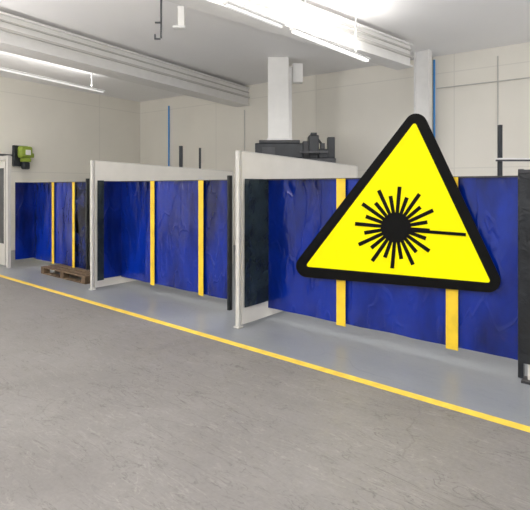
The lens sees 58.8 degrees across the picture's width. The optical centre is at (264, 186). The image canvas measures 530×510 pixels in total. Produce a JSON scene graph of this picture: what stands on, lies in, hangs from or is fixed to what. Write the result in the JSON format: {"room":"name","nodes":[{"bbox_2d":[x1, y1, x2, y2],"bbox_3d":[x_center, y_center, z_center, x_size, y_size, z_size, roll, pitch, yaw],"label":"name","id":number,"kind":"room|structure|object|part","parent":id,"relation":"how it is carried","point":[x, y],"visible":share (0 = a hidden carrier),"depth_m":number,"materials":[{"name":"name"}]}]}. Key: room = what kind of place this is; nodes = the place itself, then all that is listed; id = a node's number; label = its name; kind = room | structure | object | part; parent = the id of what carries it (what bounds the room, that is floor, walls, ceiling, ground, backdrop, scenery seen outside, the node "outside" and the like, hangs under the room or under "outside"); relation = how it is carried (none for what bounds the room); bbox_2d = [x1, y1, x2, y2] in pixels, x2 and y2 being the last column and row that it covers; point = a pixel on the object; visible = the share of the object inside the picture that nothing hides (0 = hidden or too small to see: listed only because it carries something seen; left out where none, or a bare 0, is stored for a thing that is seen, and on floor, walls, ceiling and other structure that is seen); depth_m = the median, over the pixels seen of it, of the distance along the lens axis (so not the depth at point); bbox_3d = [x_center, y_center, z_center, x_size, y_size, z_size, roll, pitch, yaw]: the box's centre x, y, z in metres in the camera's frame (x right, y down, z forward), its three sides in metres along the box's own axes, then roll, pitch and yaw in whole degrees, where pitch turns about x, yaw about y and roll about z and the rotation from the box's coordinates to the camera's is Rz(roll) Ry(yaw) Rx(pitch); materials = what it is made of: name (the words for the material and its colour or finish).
{"room":"metal workshop","nodes":[
{"label":"metal workshop","id":0,"kind":"room"},
{"bbox_2d":[0,76,139,250],"bbox_3d":[-10.732,-0.600,7.147,0.201,4.600,22.000,0,0,35],"label":"wall","id":1,"kind":"structure","parent":0,"point":[65,129],"depth_m":13.74,"materials":[{"name":"white paint"}]},
{"bbox_2d":[0,145,33,168],"bbox_3d":[-6.839,-0.797,12.175,0.310,0.640,1.700,0,0,35],"label":"control unit","id":2,"kind":"object","parent":1,"relation":"attached to","point":[21,155],"visible":1,"depth_m":12.57,"materials":[{"name":"plastic"}]},
{"bbox_3d":[-6.461,-0.577,12.680,0.140,0.200,0.200,0,0,35],"label":"casing","id":3,"kind":"part","parent":2,"relation":"part of","materials":[{"name":"black plastic"}]},
{"bbox_3d":[-6.456,-0.937,12.652,0.180,0.320,0.360,0,0,35],"label":"casing","id":4,"kind":"part","parent":2,"relation":"part of","materials":[{"name":"plastic"}]},
{"bbox_2d":[0,245,529,509],"bbox_3d":[2.322,1.700,9.103,40.000,0.001,27.000,0,0,40],"label":"floor","id":5,"kind":"structure","parent":0,"point":[101,408],"depth_m":3.53,"materials":[{"name":"concrete"}]},
{"bbox_2d":[0,155,10,267],"bbox_3d":[-5.932,0.520,10.316,1.520,2.360,0.070,0,0,40],"label":"door frame","id":6,"kind":"structure","parent":5,"relation":"on","point":[5,167],"depth_m":9.94,"materials":[{"name":"paint"}]},
{"bbox_3d":[-6.001,0.560,10.373,1.340,2.200,0.030,0,0,40],"label":"door","id":7,"kind":"part","parent":6,"relation":"part of","materials":[{"name":"paint"}]},
{"bbox_3d":[-5.384,0.560,9.864,0.100,2.280,0.070,0,0,40],"label":"post","id":8,"kind":"part","parent":6,"relation":"part of","materials":[{"name":"metal"}]},
{"bbox_2d":[15,178,89,269],"bbox_3d":[-4.294,0.770,9.393,2.221,1.860,0.420,0,0,39],"label":"curtain","id":9,"kind":"object","parent":5,"relation":"on","point":[52,219],"visible":1,"depth_m":9.62,"materials":[{"name":"blue plastic"}]},
{"bbox_3d":[-4.685,0.733,9.947,0.914,1.645,0.030,0,0,39],"label":"curtain panel","id":10,"kind":"part","parent":9,"relation":"part of","materials":[{"name":"blue plastic"}]},
{"bbox_3d":[-4.194,-0.095,9.550,2.176,0.014,0.040,0,0,40],"label":"rail","id":11,"kind":"part","parent":9,"relation":"part of","materials":[{"name":"grey metal"}]},
{"bbox_3d":[-4.010,0.733,9.401,0.821,1.645,0.024,0,0,39],"label":"curtain panel","id":12,"kind":"part","parent":9,"relation":"part of","materials":[{"name":"blue plastic"}]},
{"bbox_3d":[-3.525,0.733,8.998,0.441,1.645,0.027,0,0,40],"label":"curtain panel","id":13,"kind":"part","parent":9,"relation":"part of","materials":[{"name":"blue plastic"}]},
{"bbox_3d":[-3.337,0.770,8.844,0.045,1.860,0.060,0,0,40],"label":"support post","id":14,"kind":"part","parent":9,"relation":"part of","materials":[{"name":"black metal"}]},
{"bbox_2d":[41,264,89,283],"bbox_3d":[-3.561,1.631,8.983,1.640,0.138,0.670,0,0,40],"label":"wooden pallet","id":15,"kind":"object","parent":5,"relation":"on","point":[65,271],"visible":0.61,"depth_m":8.79,"materials":[{"name":"brown wood"}]},
{"bbox_2d":[89,160,232,289],"bbox_3d":[-1.801,0.630,9.054,0.090,2.140,3.400,0,0,40],"label":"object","id":16,"kind":"structure","parent":5,"relation":"on","point":[99,170],"depth_m":8.19,"materials":[{"name":"paint"}]},
{"bbox_3d":[-2.860,0.620,7.773,0.057,2.120,0.035,0,0,40],"label":"post","id":17,"kind":"part","parent":16,"relation":"part of","materials":[{"name":"metal"}]},
{"bbox_3d":[-0.731,0.680,10.350,0.052,2.040,0.040,0,0,40],"label":"post","id":18,"kind":"part","parent":16,"relation":"part of","materials":[{"name":"metal"}]},
{"bbox_2d":[97,175,231,310],"bbox_3d":[-1.619,0.770,7.148,2.624,1.860,0.480,0,0,39],"label":"curtain","id":19,"kind":"object","parent":5,"relation":"on","point":[177,234],"visible":1,"depth_m":7.33,"materials":[{"name":"blue plastic"}]},
{"bbox_3d":[-2.139,0.733,7.859,0.919,1.645,0.028,0,0,39],"label":"curtain panel","id":20,"kind":"part","parent":19,"relation":"part of","materials":[{"name":"blue plastic"}]},
{"bbox_3d":[-1.500,-0.095,7.329,2.579,0.014,0.040,0,0,40],"label":"rail","id":21,"kind":"part","parent":19,"relation":"part of","materials":[{"name":"grey metal"}]},
{"bbox_3d":[-1.345,0.733,7.207,1.136,1.645,0.034,0,0,40],"label":"curtain panel","id":22,"kind":"part","parent":19,"relation":"part of","materials":[{"name":"blue plastic"}]},
{"bbox_3d":[-0.711,0.733,6.672,0.523,1.645,0.028,0,0,42],"label":"curtain panel","id":23,"kind":"part","parent":19,"relation":"part of","materials":[{"name":"blue plastic"}]},
{"bbox_3d":[-0.488,0.770,6.494,0.045,1.860,0.060,0,0,40],"label":"support post","id":24,"kind":"part","parent":19,"relation":"part of","materials":[{"name":"black metal"}]},
{"bbox_2d":[179,146,182,166],"bbox_3d":[-2.020,0.357,11.300,0.200,2.686,0.200,0,0,0],"label":"support pole","id":25,"kind":"object","parent":5,"relation":"on","point":[180,147],"visible":0.18,"depth_m":11.26,"materials":[{"name":"black metal"}]},
{"bbox_2d":[199,148,200,168],"bbox_3d":[-1.604,0.369,11.600,0.200,2.663,0.200,0,0,0],"label":"support pole","id":26,"kind":"object","parent":5,"relation":"on","point":[199,148],"visible":0.18,"depth_m":11.58,"materials":[{"name":"black metal"}]},
{"bbox_2d":[0,275,529,432],"bbox_3d":[-1.106,1.698,5.731,21.000,0.003,0.086,0,0,40],"label":"floor marking line","id":27,"kind":"object","parent":5,"relation":"on","point":[343,375],"depth_m":4.37,"materials":[{"name":"yellow paint"}]},
{"bbox_2d":[233,150,357,328],"bbox_3d":[0.600,0.630,6.803,0.090,2.140,2.980,0,0,40],"label":"wall","id":28,"kind":"structure","parent":5,"relation":"on","point":[249,165],"depth_m":5.95,"materials":[{"name":"metal"}]},
{"bbox_3d":[-0.325,0.620,5.683,0.057,2.120,0.035,0,0,40],"label":"post","id":29,"kind":"part","parent":28,"relation":"part of","materials":[{"name":"metal"}]},
{"bbox_2d":[255,133,335,162],"bbox_3d":[0.672,0.241,10.795,1.784,2.918,1.010,0,0,0],"label":"machine","id":30,"kind":"object","parent":5,"relation":"on","point":[309,149],"visible":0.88,"depth_m":10.35,"materials":[{"name":"black metal"}]},
{"bbox_3d":[0.321,-1.007,10.775,0.907,0.066,0.750,0,0,0],"label":"housing lid","id":31,"kind":"part","parent":30,"relation":"part of","materials":[{"name":"black metal"}]},
{"bbox_2d":[267,57,302,139],"bbox_3d":[0.454,-1.972,10.660,0.814,1.855,0.420,0,0,0],"label":"duct","id":32,"kind":"object","parent":30,"relation":"attached to","point":[281,77],"visible":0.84,"depth_m":10.47,"materials":[{"name":"metal"}]},
{"bbox_2d":[245,169,524,377],"bbox_3d":[1.038,0.770,4.957,2.942,1.860,0.480,0,0,39],"label":"curtain","id":33,"kind":"object","parent":5,"relation":"on","point":[283,217],"visible":0.67,"depth_m":5.10,"materials":[{"name":"blue plastic"}]},
{"bbox_3d":[0.462,0.733,5.712,1.093,1.645,0.026,0,0,39],"label":"curtain panel","id":34,"kind":"part","parent":33,"relation":"part of","materials":[{"name":"blue plastic"}]},
{"bbox_3d":[1.157,-0.095,5.138,2.897,0.014,0.040,0,0,40],"label":"rail","id":35,"kind":"part","parent":33,"relation":"part of","materials":[{"name":"grey metal"}]},
{"bbox_3d":[1.359,0.733,4.974,1.231,1.645,0.040,0,0,41],"label":"curtain panel","id":36,"kind":"part","parent":33,"relation":"part of","materials":[{"name":"blue plastic"}]},
{"bbox_2d":[296,114,500,291],"bbox_3d":[1.252,0.167,4.974,2.274,1.820,0.014,0,0,40],"label":"warning sign","id":37,"kind":"object","parent":33,"relation":"attached to","point":[406,221],"visible":1,"depth_m":4.80,"materials":[{"name":"yellow plastic"}]},
{"bbox_3d":[2.058,0.733,4.405,0.573,1.645,0.027,0,0,38],"label":"curtain panel","id":38,"kind":"part","parent":33,"relation":"part of","materials":[{"name":"blue plastic"}]},
{"bbox_3d":[2.292,0.770,4.202,0.045,1.860,0.060,0,0,40],"label":"support post","id":39,"kind":"part","parent":33,"relation":"part of","materials":[{"name":"black metal"}]},
{"bbox_2d":[414,49,431,130],"bbox_3d":[3.383,-0.600,10.077,0.320,4.600,0.200,0,0,40],"label":"steel column","id":40,"kind":"structure","parent":5,"relation":"on","point":[422,60],"depth_m":10.01,"materials":[{"name":"metal"}]},
{"bbox_3d":[3.345,-0.600,10.031,0.260,4.600,0.020,0,0,40],"label":"plate","id":41,"kind":"part","parent":40,"relation":"part of","materials":[{"name":"paint"}]},
{"bbox_2d":[496,125,529,175],"bbox_3d":[3.934,0.395,6.900,1.168,2.610,0.200,0,0,0],"label":"support pole","id":42,"kind":"object","parent":5,"relation":"on","point":[499,159],"visible":0.4,"depth_m":6.88,"materials":[{"name":"metal"}]},
{"bbox_3d":[3.942,-0.410,6.835,1.153,0.023,0.050,0,0,0],"label":"white rail","id":43,"kind":"part","parent":42,"relation":"part of","materials":[{"name":"metal"}]},
{"bbox_3d":[3.942,-0.386,6.840,1.153,0.024,0.040,0,0,0],"label":"grey rail","id":44,"kind":"part","parent":42,"relation":"part of","materials":[{"name":"grey metal"}]},
{"bbox_2d":[519,170,529,384],"bbox_3d":[2.482,0.775,3.954,0.600,1.850,0.140,0,0,40],"label":"curtain","id":45,"kind":"object","parent":5,"relation":"on","point":[524,174],"visible":1,"depth_m":4.09,"materials":[{"name":"plastic"}]},
{"bbox_3d":[2.463,-0.135,3.931,0.600,0.030,0.040,0,0,40],"label":"rail","id":46,"kind":"part","parent":45,"relation":"part of","materials":[{"name":"grey metal"}]},
{"bbox_3d":[2.328,1.690,4.081,0.160,0.020,0.140,0,0,40],"label":"foot plate","id":47,"kind":"part","parent":45,"relation":"part of","materials":[{"name":"grey metal"}]},
{"bbox_3d":[2.338,0.785,4.093,0.080,1.830,0.050,0,0,40],"label":"support post","id":48,"kind":"part","parent":45,"relation":"part of","materials":[{"name":"metal"}]},
{"bbox_2d":[0,0,529,101],"bbox_3d":[2.322,-3.000,9.102,40.000,0.200,26.999,0,0,40],"label":"ceiling","id":49,"kind":"structure","parent":0,"point":[212,45],"depth_m":8.88,"materials":[{"name":"paint"}]},
{"bbox_2d":[0,67,104,92],"bbox_3d":[-5.067,-2.650,10.297,0.090,0.500,3.906,0,0,29],"label":"ceiling lamp","id":50,"kind":"object","parent":49,"relation":"hanging from","point":[1,68],"visible":0.94,"depth_m":10.66,"materials":[{"name":"white plastic"}]},
{"bbox_2d":[154,0,161,39],"bbox_3d":[-1.580,-2.540,6.950,0.112,0.720,0.020,0,0,0],"label":"bracket","id":51,"kind":"object","parent":49,"relation":"hanging from","point":[160,22],"visible":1,"depth_m":6.94,"materials":[{"name":"grey metal"}]},
{"bbox_3d":[-1.536,-2.550,6.950,0.024,0.700,0.020,0,0,0],"label":"rod","id":52,"kind":"part","parent":51,"relation":"part of","materials":[{"name":"grey metal"}]},
{"bbox_2d":[173,5,185,29],"bbox_3d":[-1.279,-2.635,7.040,0.180,0.530,0.120,0,0,0],"label":"junction box","id":53,"kind":"object","parent":49,"relation":"attached to","point":[181,9],"visible":0.93,"depth_m":6.99,"materials":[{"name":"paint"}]},
{"bbox_3d":[-1.279,-2.385,7.040,0.180,0.030,0.120,0,0,0],"label":"plate","id":54,"kind":"part","parent":53,"relation":"part of","materials":[{"name":"white plastic"}]},
{"bbox_2d":[223,0,284,27],"bbox_3d":[-0.113,-2.500,5.840,0.090,0.800,1.045,0,0,42],"label":"ceiling lamp","id":55,"kind":"object","parent":49,"relation":"hanging from","point":[242,9],"visible":1,"depth_m":5.78,"materials":[{"name":"white plastic"}]},
{"bbox_2d":[165,0,412,69],"bbox_3d":[-0.158,-2.575,6.680,7.921,0.450,0.350,0,0,-42],"label":"roof beam","id":56,"kind":"structure","parent":49,"relation":"attached to","point":[383,49],"depth_m":7.44,"materials":[{"name":"metal"}]},
{"bbox_3d":[-0.061,-2.557,6.572,5.919,0.035,5.353,0,0,0],"label":"cable rail","id":57,"kind":"part","parent":56,"relation":"part of","materials":[{"name":"metal"}]},
{"bbox_3d":[-0.068,-2.684,6.580,7.921,0.020,0.040,0,0,-42],"label":"cable rail","id":58,"kind":"part","parent":56,"relation":"part of","materials":[{"name":"metal"}]},
{"bbox_2d":[290,0,369,61],"bbox_3d":[1.048,-2.500,7.132,0.090,0.800,2.049,0,0,42],"label":"ceiling lamp","id":59,"kind":"object","parent":49,"relation":"hanging from","point":[299,32],"visible":1,"depth_m":7.01,"materials":[{"name":"white plastic"}]},
{"bbox_2d":[140,42,529,244],"bbox_3d":[2.767,-0.600,11.282,17.000,4.600,0.200,0,0,35],"label":"wall","id":60,"kind":"structure","parent":0,"point":[363,109],"depth_m":11.35,"materials":[{"name":"beige paint"}]},
{"bbox_2d":[0,11,249,106],"bbox_3d":[-3.334,-2.570,9.370,0.500,0.500,10.090,0,0,33],"label":"roof beam","id":61,"kind":"structure","parent":60,"relation":"attached to","point":[20,36],"depth_m":9.36,"materials":[{"name":"metal"}]},
{"bbox_2d":[168,106,169,165],"bbox_3d":[-3.112,-1.100,15.209,0.047,3.042,0.047,0,0,0],"label":"pipe","id":62,"kind":"object","parent":60,"relation":"attached to","point":[168,106],"visible":0.66,"depth_m":15.20,"materials":[{"name":"metal"}]},
{"bbox_2d":[244,110,244,150],"bbox_3d":[-0.585,-0.917,13.465,0.028,2.578,0.028,0,0,0],"label":"conduit","id":63,"kind":"object","parent":60,"relation":"attached to","point":[244,110],"visible":0.34,"depth_m":13.45,"materials":[{"name":"metal"}]},
{"bbox_2d":[433,60,434,136],"bbox_3d":[3.757,-1.266,10.438,0.043,3.109,0.044,0,0,0],"label":"pipe","id":64,"kind":"object","parent":60,"relation":"attached to","point":[433,60],"visible":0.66,"depth_m":10.42,"materials":[{"name":"metal"}]},
{"bbox_2d":[436,77,529,88],"bbox_3d":[4.998,-2.180,9.549,2.946,0.024,0.024,0,0,35],"label":"conduit","id":65,"kind":"object","parent":60,"relation":"attached to","point":[525,77],"visible":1,"depth_m":9.83,"materials":[{"name":"metal"}]},
{"bbox_2d":[497,56,498,124],"bbox_3d":[4.814,-1.220,9.716,0.024,2.977,0.024,0,0,0],"label":"conduit","id":66,"kind":"object","parent":60,"relation":"attached to","point":[497,56],"visible":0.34,"depth_m":9.71,"materials":[{"name":"metal"}]}
]}

